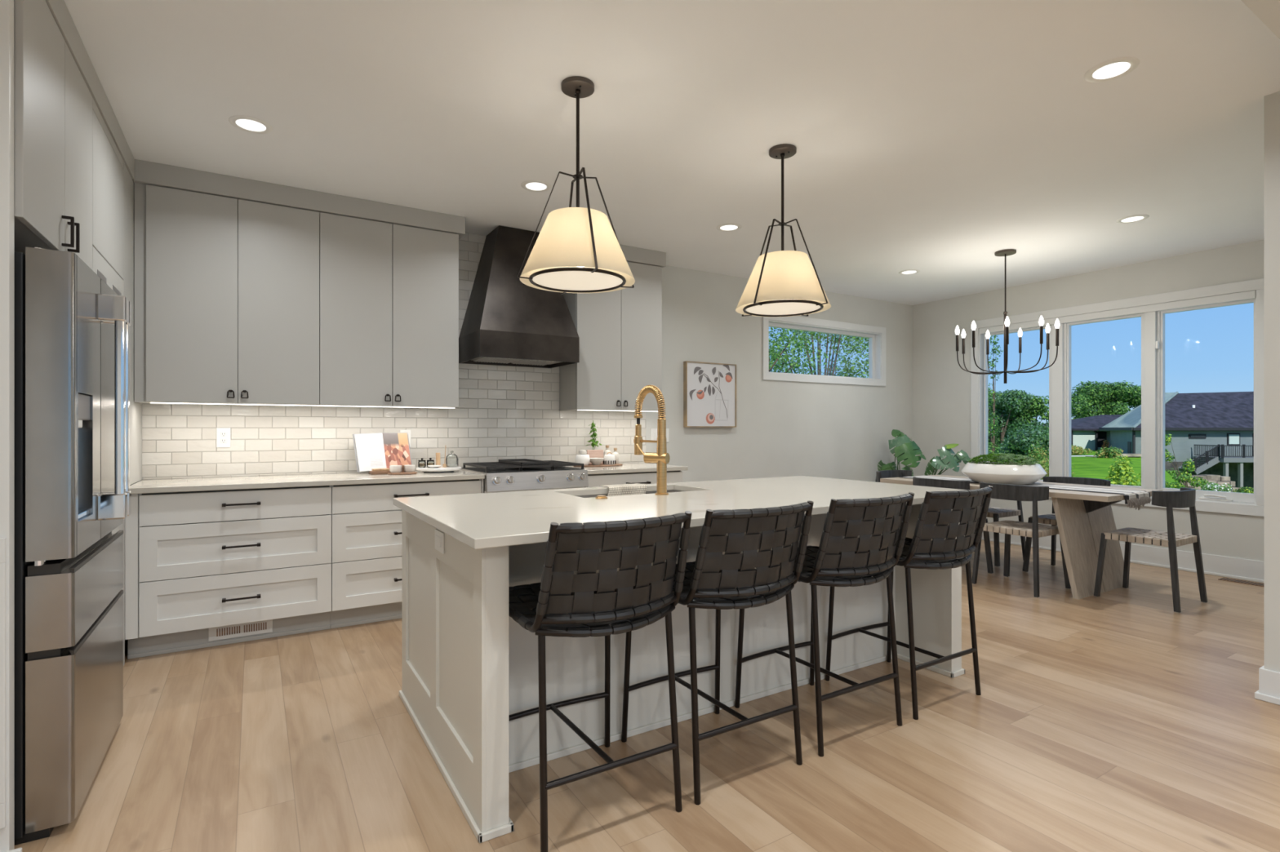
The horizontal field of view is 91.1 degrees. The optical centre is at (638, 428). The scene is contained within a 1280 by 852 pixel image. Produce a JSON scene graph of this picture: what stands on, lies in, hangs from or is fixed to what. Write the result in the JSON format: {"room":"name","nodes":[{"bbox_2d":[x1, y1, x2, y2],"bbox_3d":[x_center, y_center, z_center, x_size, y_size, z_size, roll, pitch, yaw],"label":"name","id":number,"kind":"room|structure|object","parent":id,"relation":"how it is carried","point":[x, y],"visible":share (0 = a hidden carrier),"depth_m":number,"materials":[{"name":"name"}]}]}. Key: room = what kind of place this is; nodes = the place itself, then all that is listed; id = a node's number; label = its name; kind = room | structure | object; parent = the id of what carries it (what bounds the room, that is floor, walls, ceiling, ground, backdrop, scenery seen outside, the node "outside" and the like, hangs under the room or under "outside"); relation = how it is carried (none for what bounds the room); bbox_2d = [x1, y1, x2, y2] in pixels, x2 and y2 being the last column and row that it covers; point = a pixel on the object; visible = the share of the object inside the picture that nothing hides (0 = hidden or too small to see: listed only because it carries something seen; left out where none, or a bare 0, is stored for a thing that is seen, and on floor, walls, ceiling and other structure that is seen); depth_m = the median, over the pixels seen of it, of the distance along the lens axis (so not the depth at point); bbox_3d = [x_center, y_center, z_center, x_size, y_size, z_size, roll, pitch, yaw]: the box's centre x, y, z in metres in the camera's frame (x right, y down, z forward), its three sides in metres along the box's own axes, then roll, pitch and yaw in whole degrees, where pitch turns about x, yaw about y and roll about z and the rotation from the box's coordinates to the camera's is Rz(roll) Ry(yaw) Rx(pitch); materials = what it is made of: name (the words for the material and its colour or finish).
{"room":"kitchen","nodes":[
{"label":"kitchen","id":0,"kind":"room"},
{"bbox_2d":[124,164,142,484],"bbox_3d":[-2.845,-0.535,3.506,0.048,1.687,0.606,0,0,-31],"label":"wall","id":1,"kind":"structure","parent":0,"point":[135,408],"depth_m":3.46,"materials":[{"name":"grey paint"}]},
{"bbox_2d":[129,179,911,485],"bbox_3d":[-0.119,-0.138,5.634,8.320,2.723,0.160,0,0,-31],"label":"wall","id":2,"kind":"structure","parent":0,"point":[784,428],"depth_m":6.39,"materials":[{"name":"paint"}]},
{"bbox_2d":[134,182,319,406],"bbox_3d":[-2.498,-0.771,3.878,0.928,1.245,0.349,0,0,-31],"label":"upper cabinet","id":3,"kind":"object","parent":2,"relation":"attached to","point":[227,289],"visible":1,"depth_m":3.72,"materials":[{"name":"grey paint"}]},
{"bbox_2d":[133,159,465,239],"bbox_3d":[-2.106,-1.439,4.119,1.850,0.119,0.346,0,0,-31],"label":"trim","id":4,"kind":"structure","parent":3,"relation":"attached to","point":[146,172],"depth_m":3.89,"materials":[{"name":"grey paint"}]},
{"bbox_2d":[150,402,454,408],"bbox_3d":[-2.041,-0.146,4.023,1.720,0.006,0.015,0,0,-31],"label":"light","id":5,"kind":"object","parent":3,"relation":"attached to","point":[150,402],"visible":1,"depth_m":3.94,"materials":[{"name":"white"}]},
{"bbox_2d":[319,212,458,408],"bbox_3d":[-1.726,-0.771,4.350,0.882,1.245,0.349,0,0,-31],"label":"upper cabinet","id":6,"kind":"object","parent":2,"relation":"attached to","point":[388,293],"visible":1,"depth_m":4.19,"materials":[{"name":"grey paint"}]},
{"bbox_2d":[142,232,645,479],"bbox_3d":[-1.460,-0.595,4.715,3.578,1.806,0.009,0,0,-31],"label":"tile backsplash","id":7,"kind":"structure","parent":2,"relation":"attached to","point":[503,412],"depth_m":4.62,"materials":[{"name":"white tile"}]},
{"bbox_2d":[216,427,230,447],"bbox_3d":[-2.632,0.058,3.988,0.075,0.125,0.008,0,0,-31],"label":"wall outlet","id":8,"kind":"object","parent":7,"relation":"attached to","point":[223,434],"visible":1,"depth_m":3.99,"materials":[{"name":"white plastic"}]},
{"bbox_2d":[458,225,579,368],"bbox_3d":[-0.902,-0.996,4.739,0.756,1.003,0.528,0,0,-31],"label":"range hood","id":9,"kind":"object","parent":2,"relation":"attached to","point":[509,322],"visible":0.99,"depth_m":4.58,"materials":[{"name":"metal"}]},
{"bbox_2d":[559,261,662,412],"bbox_3d":[-0.220,-0.771,5.270,0.802,1.245,0.349,0,0,-31],"label":"upper cabinet","id":10,"kind":"object","parent":2,"relation":"attached to","point":[620,332],"visible":0.8,"depth_m":5.13,"materials":[{"name":"grey paint"}]},
{"bbox_2d":[619,244,666,267],"bbox_3d":[-0.222,-1.439,5.270,0.865,0.119,0.346,0,0,-31],"label":"trim","id":11,"kind":"structure","parent":10,"relation":"attached to","point":[632,254],"depth_m":5.24,"materials":[{"name":"grey paint"}]},
{"bbox_2d":[650,428,669,442],"bbox_3d":[0.199,0.063,5.728,0.200,0.125,0.008,0,0,-31],"label":"switch plate","id":12,"kind":"object","parent":2,"relation":"attached to","point":[653,431],"visible":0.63,"depth_m":5.70,"materials":[{"name":"white plastic"}]},
{"bbox_2d":[683,360,736,427],"bbox_3d":[0.692,-0.319,6.007,0.603,0.615,0.049,0,0,-31],"label":"framed picture","id":13,"kind":"object","parent":2,"relation":"attached to","point":[709,388],"visible":1,"depth_m":5.98,"materials":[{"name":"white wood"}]},
{"bbox_2d":[762,315,885,386],"bbox_3d":[2.047,-0.839,6.936,1.919,0.689,0.158,0,0,-31],"label":"window","id":14,"kind":"structure","parent":2,"relation":"in","point":[876,335],"depth_m":6.94,"materials":[{"name":"white paint"}]},
{"bbox_2d":[13,540,1279,851],"bbox_3d":[2.227,1.283,1.642,8.560,0.120,9.500,0,0,-31],"label":"floor","id":15,"kind":"structure","parent":0,"point":[1119,720],"depth_m":2.36,"materials":[{"name":"brown wood"}]},
{"bbox_2d":[0,0,22,851],"bbox_3d":[-2.044,-0.078,1.633,0.658,2.602,0.062,0,0,-31],"label":"end panel","id":16,"kind":"object","parent":15,"relation":"on","point":[6,6],"visible":1,"depth_m":1.78,"materials":[{"name":"white paint"}]},
{"bbox_2d":[13,247,131,845],"bbox_3d":[-2.186,0.343,2.092,0.778,1.761,0.840,0,0,-31],"label":"refrigerator","id":17,"kind":"object","parent":15,"relation":"on","point":[72,330],"visible":1,"depth_m":1.89,"materials":[{"name":"silver metal"}]},
{"bbox_2d":[92,97,124,666],"bbox_3d":[-2.723,-0.078,2.754,0.632,2.602,0.800,0,0,-31],"label":"pantry cabinet","id":18,"kind":"object","parent":15,"relation":"on","point":[108,163],"visible":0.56,"depth_m":2.91,"materials":[{"name":"grey paint"}]},
{"bbox_2d":[124,485,331,659],"bbox_3d":[-2.396,0.781,3.752,0.968,0.884,0.638,0,0,-31],"label":"base cabinet","id":19,"kind":"object","parent":15,"relation":"on","point":[196,562],"visible":0.98,"depth_m":3.49,"materials":[{"name":"white paint"}]},
{"bbox_2d":[208,619,272,641],"bbox_3d":[-2.273,1.151,3.598,0.310,0.085,0.008,0,0,-31],"label":"vent","id":20,"kind":"object","parent":19,"relation":"attached to","point":[233,631],"visible":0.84,"depth_m":3.60,"materials":[{"name":"white metal"}]},
{"bbox_2d":[216,622,266,636],"bbox_3d":[-2.269,1.150,3.598,0.242,0.042,0.002,0,0,-31],"label":"grille","id":21,"kind":"object","parent":20,"relation":"attached to","point":[253,628],"depth_m":3.60,"materials":[{"name":"white metal"}]},
{"bbox_2d":[129,470,484,493],"bbox_3d":[-2.009,0.324,4.004,1.897,0.030,0.648,0,0,-31],"label":"countertop","id":22,"kind":"structure","parent":19,"relation":"on","point":[179,485],"depth_m":3.75,"materials":[{"name":"stone"}]},
{"bbox_2d":[352,432,412,472],"bbox_3d":[-1.765,0.163,4.346,0.376,0.267,0.142,0,0,-31],"label":"cookbook","id":23,"kind":"object","parent":22,"relation":"on","point":[378,450],"visible":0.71,"depth_m":4.34,"materials":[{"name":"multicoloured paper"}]},
{"bbox_2d":[416,466,462,472],"bbox_3d":[-1.416,0.292,4.467,0.310,0.033,0.310,0,0,-31],"label":"tray","id":24,"kind":"object","parent":22,"relation":"on","point":[441,469],"visible":0.94,"depth_m":4.37,"materials":[{"name":"white ceramic"}]},
{"bbox_2d":[329,479,483,629],"bbox_3d":[-1.587,0.781,4.246,0.926,0.884,0.638,0,0,-31],"label":"base cabinet","id":25,"kind":"object","parent":15,"relation":"on","point":[366,524],"visible":0.56,"depth_m":3.89,"materials":[{"name":"white paint"}]},
{"bbox_2d":[461,458,588,493],"bbox_3d":[-0.850,0.720,4.663,0.764,0.966,0.694,0,0,-31],"label":"gas range","id":26,"kind":"object","parent":15,"relation":"on","point":[513,474],"visible":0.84,"depth_m":4.43,"materials":[{"name":"metal"}]},
{"bbox_2d":[462,466,584,473],"bbox_3d":[-0.862,0.299,4.683,0.740,0.006,0.590,0,0,-31],"label":"cooktop","id":27,"kind":"object","parent":26,"relation":"in","point":[554,468],"depth_m":4.52,"materials":[{"name":"black metal"}]},
{"bbox_2d":[508,511,691,851],"bbox_3d":[-0.164,0.741,2.048,0.513,0.965,0.611,0,0,-31],"label":"counter stool","id":28,"kind":"object","parent":15,"relation":"on","point":[586,603],"visible":0.93,"depth_m":1.82,"materials":[{"name":"black leather"}]},
{"bbox_2d":[584,471,682,487],"bbox_3d":[-0.159,0.781,5.119,0.879,0.884,0.638,0,0,-31],"label":"base cabinet","id":29,"kind":"object","parent":15,"relation":"on","point":[646,477],"visible":0.2,"depth_m":4.85,"materials":[{"name":"white paint"}]},
{"bbox_2d":[565,462,688,474],"bbox_3d":[-0.154,0.324,5.138,0.913,0.030,0.648,0,0,-31],"label":"countertop","id":30,"kind":"structure","parent":29,"relation":"on","point":[639,467],"depth_m":4.91,"materials":[{"name":"stone"}]},
{"bbox_2d":[573,463,622,466],"bbox_3d":[-0.330,0.303,5.178,0.440,0.011,0.264,0,0,-31],"label":"wooden tray","id":31,"kind":"object","parent":30,"relation":"on","point":[615,464],"visible":0.62,"depth_m":5.07,"materials":[{"name":"brown wood"}]},
{"bbox_2d":[575,449,590,465],"bbox_3d":[-0.449,0.234,5.081,0.120,0.126,0.120,0,0,-31],"label":"storage jar","id":32,"kind":"object","parent":31,"relation":"on","point":[582,458],"visible":0.88,"depth_m":5.04,"materials":[{"name":"white ceramic"}]},
{"bbox_2d":[585,420,601,449],"bbox_3d":[-0.376,0.115,5.266,0.140,0.365,0.093,0,0,10],"label":"basil plant","id":33,"kind":"object","parent":31,"relation":"on","point":[595,443],"visible":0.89,"depth_m":5.26,"materials":[{"name":"green plant"}]},
{"bbox_2d":[586,449,603,464],"bbox_3d":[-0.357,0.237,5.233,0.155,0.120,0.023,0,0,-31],"label":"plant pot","id":34,"kind":"object","parent":31,"relation":"on","point":[593,453],"visible":0.54,"depth_m":5.23,"materials":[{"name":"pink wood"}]},
{"bbox_2d":[603,452,615,465],"bbox_3d":[-0.237,0.245,5.176,0.104,0.104,0.101,0,0,-31],"label":"jar","id":35,"kind":"object","parent":31,"relation":"on","point":[609,460],"visible":1,"depth_m":5.14,"materials":[{"name":"white ceramic"}]},
{"bbox_2d":[399,504,964,843],"bbox_3d":[0.259,0.781,3.016,2.459,0.884,1.234,0,0,-31],"label":"kitchen island","id":36,"kind":"object","parent":15,"relation":"on","point":[468,666],"visible":0.56,"depth_m":2.47,"materials":[{"name":"white paint"}]},
{"bbox_2d":[435,528,444,554],"bbox_3d":[-0.722,0.409,2.278,0.008,0.074,0.117,0,0,-31],"label":"island outlet","id":37,"kind":"object","parent":36,"relation":"attached to","point":[439,536],"visible":1,"depth_m":2.26,"materials":[{"name":"white plastic"}]},
{"bbox_2d":[393,475,967,549],"bbox_3d":[0.309,0.318,2.936,2.537,0.042,1.211,0,0,-31],"label":"island countertop","id":38,"kind":"structure","parent":36,"relation":"on","point":[480,521],"depth_m":2.60,"materials":[{"name":"stone"}]},
{"bbox_2d":[599,483,647,496],"bbox_3d":[-0.088,0.405,3.326,0.266,0.211,0.103,0,0,-31],"label":"kitchen towel","id":39,"kind":"object","parent":38,"relation":"on","point":[616,490],"visible":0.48,"depth_m":3.29,"materials":[{"name":"fabric"}]},
{"bbox_2d":[577,489,681,497],"bbox_3d":[-0.020,0.436,3.133,0.744,0.194,0.366,0,0,-31],"label":"sink","id":40,"kind":"object","parent":38,"relation":"in","point":[671,491],"visible":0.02,"depth_m":3.31,"materials":[{"name":"metal"}]},
{"bbox_2d":[633,385,670,495],"bbox_3d":[0.048,0.050,3.018,0.101,0.519,0.272,0,0,-31],"label":"faucet","id":41,"kind":"object","parent":38,"relation":"on","point":[661,458],"visible":1,"depth_m":2.94,"materials":[{"name":"gold metal"}]},
{"bbox_2d":[621,501,813,804],"bbox_3d":[0.294,0.741,2.328,0.513,0.965,0.611,0,0,-31],"label":"counter stool","id":42,"kind":"object","parent":15,"relation":"on","point":[730,580],"visible":0.87,"depth_m":2.10,"materials":[{"name":"black leather"}]},
{"bbox_2d":[734,492,914,756],"bbox_3d":[0.784,0.741,2.627,0.513,0.965,0.611,0,0,-31],"label":"counter stool","id":43,"kind":"object","parent":15,"relation":"on","point":[835,563],"visible":0.84,"depth_m":2.40,"materials":[{"name":"black leather"}]},
{"bbox_2d":[875,470,911,482],"bbox_3d":[2.619,0.822,6.159,0.514,0.803,0.495,0,0,-31],"label":"dining chair","id":44,"kind":"object","parent":15,"relation":"on","point":[883,473],"visible":0.02,"depth_m":6.37,"materials":[{"name":"brown wood"}]},
{"bbox_2d":[825,485,992,719],"bbox_3d":[1.268,0.741,2.923,0.513,0.965,0.611,0,0,-31],"label":"counter stool","id":45,"kind":"object","parent":15,"relation":"on","point":[919,552],"visible":0.77,"depth_m":2.69,"materials":[{"name":"black leather"}]},
{"bbox_2d":[877,429,970,476],"bbox_3d":[3.074,0.617,6.856,0.379,1.213,0.932,0,0,-31],"label":"leaf plant","id":46,"kind":"object","parent":15,"relation":"on","point":[906,450],"visible":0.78,"depth_m":6.90,"materials":[{"name":"green plant"}]},
{"bbox_2d":[912,476,993,573],"bbox_3d":[2.648,0.822,5.368,0.495,0.803,0.514,0,0,-31],"label":"dining chair","id":47,"kind":"object","parent":15,"relation":"on","point":[952,484],"visible":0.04,"depth_m":5.28,"materials":[{"name":"brown wood"}]},
{"bbox_2d":[961,501,1025,567],"bbox_3d":[3.253,0.822,5.872,0.495,0.803,0.514,0,0,-31],"label":"dining chair","id":48,"kind":"object","parent":15,"relation":"on","point":[995,513],"visible":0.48,"depth_m":5.67,"materials":[{"name":"brown wood"}]},
{"bbox_2d":[880,475,1162,599],"bbox_3d":[3.116,0.845,5.311,0.893,0.757,1.835,0,0,-31],"label":"dining table","id":49,"kind":"object","parent":15,"relation":"on","point":[1082,517],"visible":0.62,"depth_m":4.70,"materials":[{"name":"brown wood"}]},
{"bbox_2d":[901,475,1151,510],"bbox_3d":[3.120,0.524,5.281,0.410,0.125,1.830,0,0,-31],"label":"table runner","id":50,"kind":"object","parent":49,"relation":"on","point":[1140,499],"visible":0.8,"depth_m":4.71,"materials":[{"name":"fabric"}]},
{"bbox_2d":[960,462,1047,484],"bbox_3d":[3.097,0.378,5.338,0.632,0.166,0.632,0,0,-31],"label":"bowl","id":51,"kind":"object","parent":50,"relation":"on","point":[998,473],"visible":0.9,"depth_m":5.11,"materials":[{"name":"white ceramic"}]},
{"bbox_2d":[967,453,1040,465],"bbox_3d":[3.101,0.263,5.342,0.547,0.107,0.554,0,0,24],"label":"succulents","id":52,"kind":"object","parent":51,"relation":"in","point":[976,460],"visible":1,"depth_m":5.23,"materials":[{"name":"green plant"}]},
{"bbox_2d":[971,481,1071,598],"bbox_3d":[2.958,0.822,4.860,0.495,0.803,0.514,0,0,-31],"label":"dining chair","id":53,"kind":"object","parent":15,"relation":"on","point":[1035,531],"visible":0.94,"depth_m":4.72,"materials":[{"name":"brown wood"}]},
{"bbox_2d":[1022,476,1111,572],"bbox_3d":[3.618,0.822,5.275,0.495,0.803,0.514,0,0,-31],"label":"dining chair","id":54,"kind":"object","parent":15,"relation":"on","point":[1049,519],"visible":0.27,"depth_m":5.35,"materials":[{"name":"brown wood"}]},
{"bbox_2d":[1093,487,1207,613],"bbox_3d":[3.653,0.822,4.486,0.514,0.803,0.495,0,0,-31],"label":"dining chair","id":55,"kind":"object","parent":15,"relation":"on","point":[1185,497],"visible":1,"depth_m":4.39,"materials":[{"name":"brown wood"}]},
{"bbox_2d":[1218,577,1263,586],"bbox_3d":[4.833,1.220,4.952,0.120,0.006,0.370,0,0,-31],"label":"floor vent","id":56,"kind":"object","parent":15,"relation":"in","point":[1221,579],"visible":0.77,"depth_m":4.99,"materials":[{"name":"brown wood"}]},
{"bbox_2d":[64,0,1279,305],"bbox_3d":[2.227,-1.575,1.642,8.560,0.150,9.500,0,0,-31],"label":"ceiling","id":57,"kind":"structure","parent":0,"point":[935,138],"depth_m":3.02,"materials":[{"name":"paint"}]},
{"bbox_2d":[228,115,273,133],"bbox_3d":[-1.910,-1.497,3.099,0.188,0.006,0.188,0,0,-31],"label":"recessed light","id":58,"kind":"object","parent":57,"relation":"in","point":[246,123],"visible":1,"depth_m":3.09,"materials":[{"name":"white plastic"}]},
{"bbox_2d":[520,179,551,191],"bbox_3d":[-0.630,-1.497,3.881,0.188,0.006,0.188,0,0,-31],"label":"recessed light","id":59,"kind":"object","parent":57,"relation":"in","point":[534,185],"visible":1,"depth_m":3.87,"materials":[{"name":"white plastic"}]},
{"bbox_2d":[517,75,635,294],"bbox_3d":[-0.264,-1.067,2.743,0.500,0.865,0.500,0,0,-44],"label":"pendant lamp","id":60,"kind":"object","parent":57,"relation":"hanging from","point":[575,250],"visible":1,"depth_m":2.62,"materials":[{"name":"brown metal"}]},
{"bbox_2d":[532,271,622,290],"bbox_3d":[-0.264,-0.647,2.743,0.394,0.003,0.394,0,0,-31],"label":"diffuser","id":61,"kind":"object","parent":60,"relation":"attached to","point":[548,280],"depth_m":2.74,"materials":[{"name":"beige"}]},
{"bbox_2d":[715,222,742,231],"bbox_3d":[0.676,-1.497,4.679,0.188,0.006,0.188,0,0,-31],"label":"recessed light","id":62,"kind":"object","parent":57,"relation":"in","point":[728,227],"visible":1,"depth_m":4.67,"materials":[{"name":"white plastic"}]},
{"bbox_2d":[735,143,831,316],"bbox_3d":[0.776,-1.067,3.378,0.515,0.865,0.515,0,0,-31],"label":"pendant lamp","id":63,"kind":"object","parent":57,"relation":"hanging from","point":[780,283],"visible":1,"depth_m":3.25,"materials":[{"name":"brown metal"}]},
{"bbox_2d":[745,302,820,315],"bbox_3d":[0.776,-0.647,3.378,0.394,0.003,0.394,0,0,-31],"label":"diffuser","id":64,"kind":"object","parent":63,"relation":"attached to","point":[762,308],"depth_m":3.39,"materials":[{"name":"beige"}]},
{"bbox_2d":[955,248,1059,383],"bbox_3d":[3.105,-0.940,5.332,0.762,1.117,0.751,0,0,-31],"label":"chandelier","id":65,"kind":"object","parent":57,"relation":"hanging from","point":[1006,252],"visible":1,"depth_m":5.32,"materials":[{"name":"black metal"}]},
{"bbox_2d":[1083,56,1139,82],"bbox_3d":[1.977,-1.497,2.626,0.188,0.006,0.188,0,0,-31],"label":"recessed light","id":66,"kind":"object","parent":57,"relation":"in","point":[1113,68],"visible":1,"depth_m":2.62,"materials":[{"name":"white plastic"}]},
{"bbox_2d":[1115,214,1149,223],"bbox_3d":[3.533,-1.497,4.491,0.188,0.006,0.188,0,0,-31],"label":"recessed light","id":67,"kind":"object","parent":57,"relation":"in","point":[1131,219],"visible":1,"depth_m":4.49,"materials":[{"name":"white plastic"}]},
{"bbox_2d":[1241,0,1279,39],"bbox_3d":[2.201,-1.363,1.828,2.110,0.273,0.445,0,0,-31],"label":"ceiling beam","id":68,"kind":"structure","parent":57,"relation":"attached to","point":[1268,11],"depth_m":1.85,"materials":[{"name":"paint"}]},
{"bbox_2d":[911,240,1263,561],"bbox_3d":[5.776,-0.138,3.811,0.160,2.723,9.100,0,0,-31],"label":"wall","id":69,"kind":"structure","parent":0,"point":[940,388],"depth_m":6.33,"materials":[{"name":"paint"}]},
{"bbox_2d":[964,531,1263,582],"bbox_3d":[4.327,1.139,6.005,0.026,0.168,3.844,0,0,-31],"label":"baseboard","id":70,"kind":"structure","parent":69,"relation":"attached to","point":[1248,570],"depth_m":5.38,"materials":[{"name":"white paint"}]},
{"bbox_2d":[970,278,1263,516],"bbox_3d":[4.407,-0.247,6.012,0.161,1.890,2.425,0,0,-31],"label":"window","id":71,"kind":"structure","parent":69,"relation":"in","point":[1152,308],"depth_m":5.64,"materials":[{"name":"white paint"}]},
{"bbox_2d":[1263,90,1279,672],"bbox_3d":[4.435,-0.138,3.024,2.950,2.723,1.356,0,0,-31],"label":"wall partition","id":72,"kind":"structure","parent":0,"point":[1271,101],"depth_m":2.81,"materials":[{"name":"paint"}]},
{"bbox_2d":[1254,666,1279,705],"bbox_3d":[4.404,1.153,3.021,2.946,0.140,1.382,0,0,-31],"label":"baseboard","id":73,"kind":"structure","parent":72,"relation":"attached to","point":[1268,691],"depth_m":2.81,"materials":[{"name":"white paint"}]},
{"bbox_3d":[-1.212,-0.138,-0.459,0.100,2.723,9.100,0,0,-31],"label":"wall","id":74,"kind":"structure","parent":0,"visible":0},
{"bbox_2d":[13,0,92,269],"bbox_3d":[-2.284,-0.997,2.064,0.662,0.764,0.919,0,0,-31],"label":"upper cabinet","id":75,"kind":"object","parent":74,"relation":"attached to","point":[53,100],"visible":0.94,"depth_m":2.05,"materials":[{"name":"grey paint"}]},
{"bbox_2d":[44,0,134,179],"bbox_3d":[-2.552,-1.441,2.477,0.636,0.115,1.988,0,0,-31],"label":"trim","id":76,"kind":"structure","parent":75,"relation":"attached to","point":[59,10],"depth_m":2.55,"materials":[{"name":"grey paint"}]},
{"label":"outside","id":77,"kind":"structure","parent":0,"visible":0},
{"bbox_2d":[1048,450,1187,488],"bbox_3d":[41.000,3.703,55.000,143.397,3.240,138.419,0,0,-31],"label":"ground","id":78,"kind":"structure","parent":77,"point":[1085,467],"depth_m":35.34,"materials":[{"name":"green plant"}]},
{"bbox_2d":[768,327,831,374],"bbox_3d":[2.602,-0.593,15.658,4.013,6.834,2.981,0,0,3],"label":"tree","id":79,"kind":"object","parent":78,"relation":"on","point":[802,337],"visible":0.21,"depth_m":14.99,"materials":[{"name":"green plant"}]},
{"bbox_2d":[768,327,868,377],"bbox_3d":[4.922,-0.589,17.019,3.818,6.826,2.759,0,0,-3],"label":"tree","id":80,"kind":"object","parent":78,"relation":"on","point":[837,340],"visible":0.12,"depth_m":16.73,"materials":[{"name":"green plant"}]},
{"bbox_2d":[822,336,868,377],"bbox_3d":[7.203,-0.589,17.547,3.520,6.826,3.015,0,0,-12],"label":"tree","id":81,"kind":"object","parent":78,"relation":"on","point":[865,344],"visible":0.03,"depth_m":17.79,"materials":[{"name":"green plant"}]},
{"bbox_2d":[987,335,1004,461],"bbox_3d":[12.299,-0.173,22.007,1.050,6.392,0.860,0,0,-2],"label":"young tree","id":82,"kind":"object","parent":78,"relation":"on","point":[993,443],"visible":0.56,"depth_m":21.98,"materials":[{"name":"green plant"}]},
{"bbox_2d":[987,389,1031,462],"bbox_3d":[25.558,0.707,44.192,5.432,6.837,3.866,0,0,15],"label":"leafy tree","id":83,"kind":"object","parent":78,"relation":"on","point":[1013,402],"visible":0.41,"depth_m":43.55,"materials":[{"name":"green plant"}]},
{"bbox_2d":[995,423,1048,459],"bbox_3d":[23.292,1.908,38.027,3.183,4.436,3.306,0,0,-3],"label":"leafy tree","id":84,"kind":"object","parent":78,"relation":"on","point":[1035,427],"visible":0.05,"depth_m":37.73,"materials":[{"name":"green plant"}]},
{"bbox_2d":[999,427,1048,462],"bbox_3d":[22.485,2.047,36.149,2.839,4.158,3.702,0,0,-9],"label":"leafy tree","id":85,"kind":"object","parent":78,"relation":"on","point":[1024,441],"visible":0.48,"depth_m":35.83,"materials":[{"name":"green plant"}]},
{"bbox_2d":[999,420,1048,451],"bbox_3d":[24.806,1.804,39.917,2.640,4.645,3.851,0,0,-10],"label":"leafy tree","id":86,"kind":"object","parent":78,"relation":"on","point":[1013,426],"visible":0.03,"depth_m":40.69,"materials":[{"name":"green plant"}]},
{"bbox_2d":[1001,395,1048,439],"bbox_3d":[27.318,0.893,44.110,3.125,6.465,4.028,0,0,3],"label":"leafy tree","id":87,"kind":"object","parent":78,"relation":"on","point":[1036,409],"visible":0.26,"depth_m":43.13,"materials":[{"name":"green plant"}]},
{"bbox_2d":[1021,444,1048,476],"bbox_3d":[17.488,1.711,27.590,1.580,2.048,1.271,0,0,-31],"label":"flowering shrub","id":88,"kind":"object","parent":78,"relation":"on","point":[1041,451],"visible":0.3,"depth_m":27.47,"materials":[{"name":"green plant"}]},
{"bbox_2d":[1071,445,1092,455],"bbox_3d":[34.473,1.773,49.700,2.404,0.929,1.809,0,0,34],"label":"ornamental grass","id":89,"kind":"object","parent":78,"relation":"on","point":[1076,451],"depth_m":49.24,"materials":[{"name":"green plant"}]},
{"bbox_2d":[1043,414,1123,450],"bbox_3d":[45.600,0.563,63.999,9.800,3.920,9.201,0,0,0],"label":"garage","id":90,"kind":"structure","parent":78,"relation":"on","point":[1086,433],"depth_m":60.08,"materials":[{"name":"grey"}]},
{"bbox_2d":[1071,380,1141,418],"bbox_3d":[56.047,-1.138,75.185,13.156,9.339,11.394,0,0,-31],"label":"oak tree","id":91,"kind":"object","parent":78,"relation":"on","point":[1110,398],"visible":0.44,"depth_m":74.19,"materials":[{"name":"green plant"}]},
{"bbox_2d":[1093,444,1124,458],"bbox_3d":[33.401,1.923,44.601,1.418,1.526,1.514,0,0,-31],"label":"ornamental grass","id":92,"kind":"object","parent":78,"relation":"on","point":[1115,453],"depth_m":44.37,"materials":[{"name":"green plant"}]},
{"bbox_2d":[1105,455,1141,486],"bbox_3d":[10.844,1.464,13.939,0.996,1.732,0.842,0,0,-31],"label":"leafy shrub","id":93,"kind":"object","parent":78,"relation":"on","point":[1119,478],"visible":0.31,"depth_m":13.95,"materials":[{"name":"green plant"}]},
{"bbox_2d":[1098,391,1253,493],"bbox_3d":[51.901,1.023,53.583,26.639,9.000,17.806,0,0,-31],"label":"house","id":94,"kind":"structure","parent":78,"relation":"on","point":[1226,419],"depth_m":50.27,"materials":[{"name":"grey"}]},
{"bbox_2d":[1164,433,1208,489],"bbox_3d":[13.510,1.356,15.645,1.185,2.438,0.536,0,0,-2],"label":"shrub","id":95,"kind":"object","parent":78,"relation":"on","point":[1186,478],"visible":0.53,"depth_m":15.58,"materials":[{"name":"green plant"}]},
{"bbox_2d":[1181,475,1239,492],"bbox_3d":[39.459,3.950,45.190,6.281,1.146,1.438,0,0,0],"label":"wall","id":96,"kind":"structure","parent":78,"relation":"on","point":[1211,478],"depth_m":45.18,"materials":[{"name":"stone"}]},
{"bbox_2d":[1176,444,1253,488],"bbox_3d":[51.048,3.188,48.500,17.904,3.970,2.600,0,0,0],"label":"deck","id":97,"kind":"object","parent":78,"relation":"on","point":[1210,460],"visible":0.84,"depth_m":47.50,"materials":[{"name":"grey wood"}]},
{"bbox_2d":[1200,482,1234,492],"bbox_3d":[39.592,4.189,43.124,2.133,1.091,1.836,0,0,11],"label":"flowering shrub","id":98,"kind":"object","parent":78,"relation":"on","point":[1211,486],"visible":0.76,"depth_m":42.70,"materials":[{"name":"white plant"}]},
{"bbox_2d":[1232,486,1253,493],"bbox_3d":[41.917,4.411,43.035,1.884,0.944,1.332,0,0,39],"label":"leafy shrub","id":99,"kind":"object","parent":78,"relation":"on","point":[1242,490],"visible":0.51,"depth_m":42.93,"materials":[{"name":"green plant"}]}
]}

